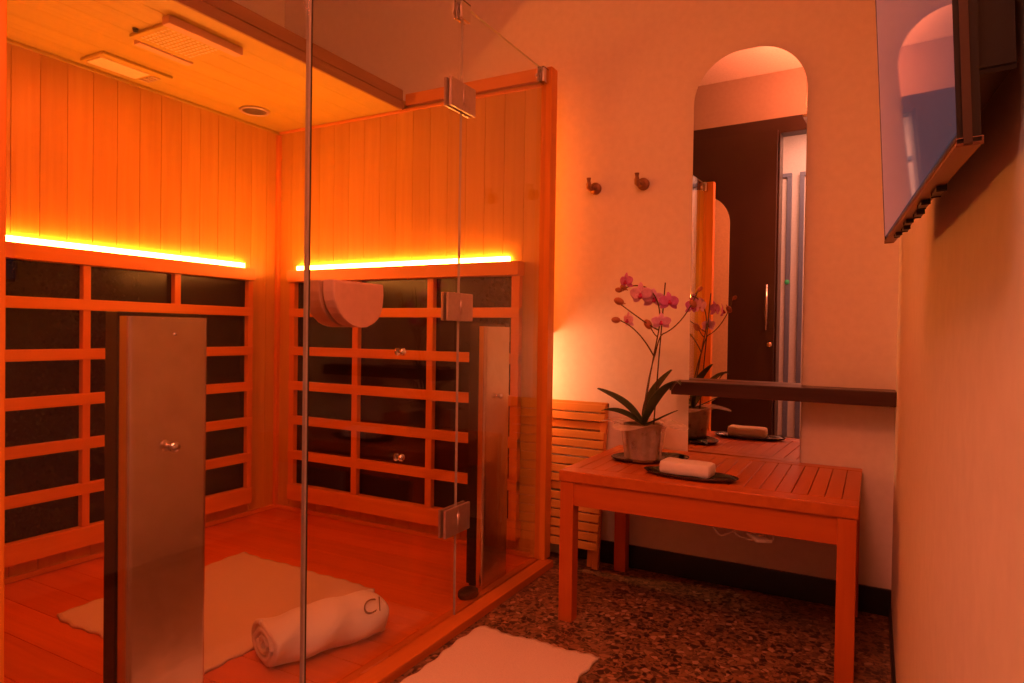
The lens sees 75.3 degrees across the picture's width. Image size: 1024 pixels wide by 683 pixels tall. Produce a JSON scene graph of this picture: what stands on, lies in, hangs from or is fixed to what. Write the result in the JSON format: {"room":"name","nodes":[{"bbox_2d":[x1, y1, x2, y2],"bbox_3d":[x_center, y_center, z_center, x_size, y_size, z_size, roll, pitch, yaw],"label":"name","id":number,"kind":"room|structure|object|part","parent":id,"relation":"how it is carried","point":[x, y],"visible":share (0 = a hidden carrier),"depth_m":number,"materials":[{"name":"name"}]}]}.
{"room":"sauna room","nodes":[
{"label":"sauna room","id":0,"kind":"room"},
{"bbox_2d":[232,0,284,27],"bbox_3d":[-2.424,-0.648,1.942,0.100,3.170,4.394,1,1,29],"label":"wall","id":1,"kind":"structure","parent":0,"point":[273,10],"depth_m":3.73,"materials":[{"name":"paint"}]},
{"bbox_2d":[285,0,898,589],"bbox_3d":[0.053,-0.628,3.150,3.292,3.170,0.100,1,1,29],"label":"wall","id":2,"kind":"structure","parent":0,"point":[631,72],"depth_m":2.77,"materials":[{"name":"paint"}]},
{"bbox_2d":[586,178,600,194],"bbox_3d":[0.354,-0.677,2.892,0.052,0.064,0.064,1,1,29],"label":"coat hook","id":3,"kind":"object","parent":2,"relation":"attached to","point":[594,188],"visible":1,"depth_m":2.90,"materials":[{"name":"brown metal"}]},
{"bbox_2d":[634,172,649,190],"bbox_3d":[0.544,-0.672,2.789,0.052,0.064,0.064,1,1,29],"label":"coat hook","id":4,"kind":"object","parent":2,"relation":"attached to","point":[642,184],"visible":1,"depth_m":2.79,"materials":[{"name":"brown metal"}]},
{"bbox_2d":[578,539,890,616],"bbox_3d":[0.819,0.928,2.677,1.232,0.096,0.012,1,1,29],"label":"baseboard","id":5,"kind":"structure","parent":2,"relation":"attached to","point":[873,600],"depth_m":2.62,"materials":[{"name":"black"}]},
{"bbox_2d":[688,46,807,462],"bbox_3d":[0.919,-0.334,2.611,0.426,1.624,0.009,1,1,30],"label":"wall mirror","id":6,"kind":"object","parent":2,"relation":"attached to","point":[750,136],"visible":0.94,"depth_m":2.60,"materials":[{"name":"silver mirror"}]},
{"bbox_2d":[671,380,896,406],"bbox_3d":[0.995,0.190,2.490,0.771,0.052,0.122,1,1,29],"label":"wall shelf","id":7,"kind":"object","parent":2,"relation":"attached to","point":[781,392],"visible":0.86,"depth_m":2.42,"materials":[{"name":"brown wood"}]},
{"bbox_2d":[391,552,891,682],"bbox_3d":[-1.048,1.018,1.200,3.292,0.100,4.594,1,1,29],"label":"floor","id":8,"kind":"structure","parent":0,"point":[643,626],"depth_m":2.25,"materials":[{"name":"stone"}]},
{"bbox_2d":[0,0,557,682],"bbox_3d":[-1.050,-0.125,2.327,1.708,2.154,2.121,1,1,29],"label":"cabin","id":9,"kind":"object","parent":8,"relation":"on","point":[340,247],"visible":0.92,"depth_m":2.88,"materials":[{"name":"brown wood"}]},
{"bbox_3d":[-0.833,-0.104,1.030,0.072,2.095,0.052,1,1,29],"label":"corner post","id":10,"kind":"part","parent":9,"relation":"part of","materials":[{"name":"brown wood"}]},
{"bbox_2d":[80,51,172,84],"bbox_3d":[-1.569,-1.112,2.712,0.155,0.016,0.290,1,1,29],"label":"ceiling light","id":11,"kind":"object","parent":9,"relation":"attached to","point":[102,59],"visible":1,"depth_m":2.68,"materials":[{"name":"white plastic"}]},
{"bbox_3d":[-1.591,-1.106,2.687,0.100,0.004,0.195,1,1,29],"label":"plate","id":12,"kind":"part","parent":11,"relation":"part of","materials":[{"name":"white plastic"}]},
{"bbox_2d":[4,241,254,567],"bbox_3d":[-1.725,0.232,2.716,0.063,1.200,1.585,1,1,29],"label":"grille","id":13,"kind":"object","parent":9,"relation":"attached to","point":[59,296],"depth_m":2.68,"materials":[{"name":"brown wood"}]},
{"bbox_3d":[-1.766,0.896,2.723,0.012,0.019,2.021,1,1,29],"label":"skirting","id":14,"kind":"part","parent":9,"relation":"part of","materials":[{"name":"brown wood"}]},
{"bbox_3d":[-1.737,-1.115,2.696,0.010,0.014,2.021,1,1,29],"label":"cornice","id":15,"kind":"part","parent":9,"relation":"part of","materials":[{"name":"brown wood"}]},
{"bbox_2d":[103,311,206,682],"bbox_3d":[-0.736,0.440,1.389,0.100,1.000,0.186,1,1,29],"label":"tower","id":16,"kind":"object","parent":9,"relation":"on","point":[156,363],"visible":1,"depth_m":1.35,"materials":[{"name":"metal"}]},
{"bbox_3d":[-0.698,0.217,1.367,0.022,0.022,0.022,1,1,29],"label":"knob","id":17,"kind":"part","parent":16,"relation":"part of","materials":[{"name":"silver metal"}]},
{"bbox_2d":[129,15,242,65],"bbox_3d":[-1.224,-1.096,2.450,0.313,0.030,0.300,1,1,29],"label":"lamp","id":18,"kind":"object","parent":9,"relation":"attached to","point":[175,39],"visible":1,"depth_m":2.43,"materials":[{"name":"brown wood"}]},
{"bbox_3d":[-1.331,-1.105,2.542,0.037,0.018,0.220,1,1,29],"label":"rail","id":19,"kind":"part","parent":18,"relation":"part of","materials":[{"name":"brown wood"}]},
{"bbox_3d":[-1.226,-1.098,2.451,0.160,0.002,0.202,1,1,29],"label":"perforated plate","id":20,"kind":"part","parent":18,"relation":"part of","materials":[{"name":"white metal"}]},
{"bbox_3d":[-1.104,-1.093,2.385,0.040,0.030,0.300,1,1,29],"label":"rail","id":21,"kind":"part","parent":18,"relation":"part of","materials":[{"name":"brown wood"}]},
{"bbox_2d":[57,552,374,674],"bbox_3d":[-1.014,0.917,2.336,0.795,0.012,0.785,1,1,29],"label":"towel","id":22,"kind":"object","parent":9,"relation":"on","point":[242,588],"visible":0.56,"depth_m":2.35,"materials":[{"name":"white fabric"}]},
{"bbox_2d":[239,106,269,116],"bbox_3d":[-1.249,-1.117,3.221,0.140,0.010,0.140,1,1,29],"label":"ceiling speaker","id":23,"kind":"object","parent":9,"relation":"attached to","point":[257,111],"visible":1,"depth_m":3.21,"materials":[{"name":"metal"}]},
{"bbox_2d":[242,108,266,114],"bbox_3d":[-1.249,-1.117,3.221,0.112,0.008,0.112,1,1,29],"label":"speaker grille","id":24,"kind":"object","parent":23,"relation":"attached to","point":[248,111],"depth_m":3.21,"materials":[{"name":"grey metal"}]},
{"bbox_2d":[251,589,388,667],"bbox_3d":[-0.583,0.868,2.041,0.381,0.129,0.215,0,1,-40],"label":"rolled towel","id":25,"kind":"object","parent":9,"relation":"on","point":[331,622],"visible":0.95,"depth_m":1.97,"materials":[{"name":"white fabric"}]},
{"bbox_3d":[-0.473,-0.099,1.798,0.056,0.120,0.192,1,1,29],"label":"handle","id":26,"kind":"part","parent":9,"relation":"part of","materials":[{"name":"brown wood"}]},
{"bbox_3d":[-0.421,-0.098,1.769,0.040,0.120,0.192,1,1,29],"label":"handle","id":27,"kind":"part","parent":9,"relation":"part of","materials":[{"name":"brown wood"}]},
{"bbox_3d":[-0.601,0.906,3.232,1.546,0.019,0.012,1,1,29],"label":"skirting","id":28,"kind":"part","parent":9,"relation":"part of","materials":[{"name":"brown wood"}]},
{"bbox_2d":[287,261,524,540],"bbox_3d":[-0.568,0.243,3.180,1.368,1.200,0.063,1,1,29],"label":"grille","id":29,"kind":"object","parent":9,"relation":"attached to","point":[369,404],"depth_m":3.16,"materials":[{"name":"brown wood"}]},
{"bbox_3d":[-0.558,-1.104,3.198,1.577,0.013,0.009,1,1,29],"label":"cornice","id":30,"kind":"part","parent":9,"relation":"part of","materials":[{"name":"brown wood"}]},
{"bbox_3d":[-0.365,0.953,1.942,0.094,0.030,2.091,1,1,29],"label":"sill","id":31,"kind":"part","parent":9,"relation":"part of","materials":[{"name":"brown wood"}]},
{"bbox_2d":[458,586,477,600],"bbox_3d":[-0.161,0.920,2.434,0.068,0.028,0.092,1,1,29],"label":"door stop","id":32,"kind":"object","parent":9,"relation":"on","point":[465,593],"visible":1,"depth_m":2.41,"materials":[{"name":"black rubber"}]},
{"bbox_3d":[-0.180,-1.152,3.028,0.732,0.054,0.046,1,1,29],"label":"rail","id":33,"kind":"part","parent":9,"relation":"part of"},
{"bbox_2d":[466,324,509,588],"bbox_3d":[-0.083,0.433,2.585,0.100,1.000,0.198,1,1,29],"label":"tower","id":34,"kind":"object","parent":9,"relation":"on","point":[488,343],"visible":0.98,"depth_m":2.52,"materials":[{"name":"metal"}]},
{"bbox_3d":[-0.045,0.210,2.563,0.022,0.022,0.022,1,1,29],"label":"knob","id":35,"kind":"part","parent":34,"relation":"part of","materials":[{"name":"silver metal"}]},
{"bbox_3d":[-0.028,-0.103,2.543,0.010,2.075,0.646,1,1,29],"label":"glass panel","id":36,"kind":"part","parent":9,"relation":"part of","materials":[{"name":"clear glass"}]},
{"bbox_3d":[0.146,-0.115,2.849,0.048,2.095,0.058,1,1,29],"label":"corner post","id":37,"kind":"part","parent":9,"relation":"part of","materials":[{"name":"brown wood"}]},
{"bbox_2d":[400,626,599,682],"bbox_3d":[-0.135,0.967,1.745,0.443,0.013,0.902,1,1,29],"label":"bath mat","id":38,"kind":"object","parent":8,"relation":"on","point":[486,654],"visible":1,"depth_m":1.99,"materials":[{"name":"white fabric"}]},
{"bbox_2d":[550,399,608,569],"bbox_3d":[0.203,0.611,2.937,0.428,0.702,0.107,1,1,29],"label":"slatted backrest","id":39,"kind":"object","parent":8,"relation":"on","point":[594,518],"visible":0.45,"depth_m":2.89,"materials":[{"name":"brown wood"}]},
{"bbox_3d":[0.228,0.273,2.970,0.428,0.026,0.022,1,1,29],"label":"rail","id":40,"kind":"part","parent":39,"relation":"part of","materials":[{"name":"brown wood"}]},
{"bbox_3d":[0.350,0.721,2.868,0.022,0.488,0.078,1,1,29],"label":"folded leg","id":41,"kind":"part","parent":39,"relation":"part of","materials":[{"name":"brown wood"}]},
{"bbox_3d":[0.378,0.615,2.841,0.028,0.700,0.107,1,1,29],"label":"leg","id":42,"kind":"part","parent":39,"relation":"part of","materials":[{"name":"brown wood"}]},
{"bbox_2d":[558,445,861,682],"bbox_3d":[0.713,0.716,2.361,0.924,0.525,0.622,1,1,29],"label":"wooden table","id":43,"kind":"object","parent":8,"relation":"on","point":[795,500],"visible":0.81,"depth_m":2.13,"materials":[{"name":"brown wood"}]},
{"bbox_3d":[0.198,0.728,2.321,0.050,0.486,0.050,1,1,29],"label":"leg","id":44,"kind":"part","parent":43,"relation":"part of","materials":[{"name":"brown wood"}]},
{"bbox_3d":[0.467,0.725,2.815,0.050,0.486,0.050,1,1,29],"label":"leg","id":45,"kind":"part","parent":43,"relation":"part of","materials":[{"name":"brown wood"}]},
{"bbox_2d":[611,452,689,463],"bbox_3d":[0.523,0.441,2.514,0.300,0.014,0.190,1,1,-4],"label":"oval tray","id":46,"kind":"object","parent":43,"relation":"on","point":[618,456],"visible":0.45,"depth_m":2.53,"materials":[{"name":"metal"}]},
{"bbox_2d":[597,273,702,462],"bbox_3d":[0.511,0.093,2.469,0.360,0.700,0.283,1,1,-9],"label":"potted orchid","id":47,"kind":"object","parent":46,"relation":"on","point":[642,436],"visible":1,"depth_m":2.44,"materials":[{"name":"plant"}]},
{"bbox_3d":[0.462,-0.014,2.468,0.136,0.135,0.009,1,1,20],"label":"flower stem","id":48,"kind":"part","parent":47,"relation":"part of","materials":[{"name":"green plant"}]},
{"bbox_3d":[0.472,-0.089,2.458,0.144,0.099,0.007,1,1,16],"label":"flower stem","id":49,"kind":"part","parent":47,"relation":"part of","materials":[{"name":"green plant"}]},
{"bbox_3d":[0.487,0.374,2.470,0.142,0.138,0.142,1,1,29],"label":"pot","id":50,"kind":"part","parent":47,"relation":"part of","materials":[{"name":"ceramic"}]},
{"bbox_3d":[0.468,0.051,2.479,0.172,0.524,0.006,1,1,29],"label":"flower stem","id":51,"kind":"part","parent":47,"relation":"part of","materials":[{"name":"green plant"}]},
{"bbox_3d":[0.578,0.063,2.441,0.194,0.503,0.044,1,1,29],"label":"flower stem","id":52,"kind":"part","parent":47,"relation":"part of","materials":[{"name":"green plant"}]},
{"bbox_2d":[665,453,682,457],"bbox_3d":[0.628,0.436,2.548,0.100,0.013,0.036,1,1,-23],"label":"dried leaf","id":53,"kind":"object","parent":46,"relation":"on","point":[669,454],"visible":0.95,"depth_m":2.54,"materials":[{"name":"brown plant"}]},
{"bbox_2d":[644,466,738,482],"bbox_3d":[0.595,0.446,2.220,0.319,0.014,0.141,1,1,29],"label":"oval tray","id":54,"kind":"object","parent":43,"relation":"on","point":[652,470],"visible":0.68,"depth_m":2.17,"materials":[{"name":"metal"}]},
{"bbox_2d":[648,466,659,471],"bbox_3d":[0.491,0.437,2.286,0.049,0.013,0.034,1,1,29],"label":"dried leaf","id":55,"kind":"object","parent":54,"relation":"on","point":[654,467],"visible":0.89,"depth_m":2.28,"materials":[{"name":"brown plant"}]},
{"bbox_2d":[659,457,715,478],"bbox_3d":[0.587,0.422,2.222,0.170,0.046,0.090,1,1,33],"label":"folded towel","id":56,"kind":"object","parent":54,"relation":"on","point":[671,465],"visible":1,"depth_m":2.19,"materials":[{"name":"white fabric"}]},
{"bbox_2d":[711,474,735,478],"bbox_3d":[0.692,0.442,2.160,0.084,0.013,0.042,1,1,29],"label":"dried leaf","id":57,"kind":"object","parent":54,"relation":"on","point":[719,475],"visible":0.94,"depth_m":2.16,"materials":[{"name":"brown plant"}]},
{"bbox_2d":[712,526,773,542],"bbox_3d":[0.715,0.581,2.077,0.205,0.078,0.029,1,1,29],"label":"cable","id":58,"kind":"object","parent":43,"relation":"hanging from","point":[758,539],"visible":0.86,"depth_m":2.05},
{"bbox_3d":[0.958,0.745,1.907,0.050,0.486,0.050,1,1,29],"label":"leg","id":59,"kind":"part","parent":43,"relation":"part of","materials":[{"name":"brown wood"}]},
{"bbox_3d":[1.227,0.743,2.400,0.050,0.486,0.050,1,1,29],"label":"leg","id":60,"kind":"part","parent":43,"relation":"part of","materials":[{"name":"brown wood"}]},
{"bbox_2d":[891,0,1023,682],"bbox_3d":[0.378,-0.585,0.414,0.100,3.170,4.394,1,1,29],"label":"wall","id":61,"kind":"structure","parent":0,"point":[957,582],"depth_m":0.58,"materials":[{"name":"paint"}]},
{"bbox_2d":[888,603,895,682],"bbox_3d":[0.615,0.970,1.026,0.008,0.050,3.082,1,1,29],"label":"baseboard","id":62,"kind":"structure","parent":61,"relation":"attached to","point":[892,659],"depth_m":2.06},
{"bbox_2d":[875,0,1017,243],"bbox_3d":[0.417,-0.341,0.667,0.076,0.460,0.727,1,1,26],"label":"television","id":63,"kind":"object","parent":61,"relation":"attached to","point":[940,62],"visible":1,"depth_m":0.47,"materials":[{"name":"black plastic"}]},
{"bbox_2d":[894,232,901,237],"bbox_3d":[0.498,-0.138,0.856,0.007,0.007,0.037,1,1,26],"label":"button","id":64,"kind":"object","parent":63,"relation":"attached to","point":[896,234],"depth_m":0.85,"materials":[{"name":"black plastic"}]},
{"bbox_2d":[901,226,910,231],"bbox_3d":[0.467,-0.134,0.788,0.007,0.007,0.037,1,1,26],"label":"button","id":65,"kind":"object","parent":63,"relation":"attached to","point":[903,229],"depth_m":0.78,"materials":[{"name":"black plastic"}]},
{"bbox_2d":[903,218,913,226],"bbox_3d":[0.431,-0.130,0.722,0.007,0.007,0.037,1,1,26],"label":"button","id":66,"kind":"object","parent":63,"relation":"attached to","point":[906,221],"depth_m":0.71,"materials":[{"name":"black plastic"}]},
{"bbox_2d":[913,209,924,218],"bbox_3d":[0.401,-0.126,0.654,0.007,0.007,0.037,1,1,26],"label":"button","id":67,"kind":"object","parent":63,"relation":"attached to","point":[916,213],"depth_m":0.64,"materials":[{"name":"black plastic"}]},
{"bbox_2d":[917,199,930,209],"bbox_3d":[0.365,-0.122,0.588,0.007,0.007,0.037,1,1,26],"label":"button","id":68,"kind":"object","parent":63,"relation":"attached to","point":[921,203],"depth_m":0.58,"materials":[{"name":"black plastic"}]},
{"bbox_2d":[931,184,946,197],"bbox_3d":[0.334,-0.118,0.520,0.007,0.007,0.037,1,1,26],"label":"button","id":69,"kind":"object","parent":63,"relation":"attached to","point":[937,190],"depth_m":0.51,"materials":[{"name":"black plastic"}]}
]}

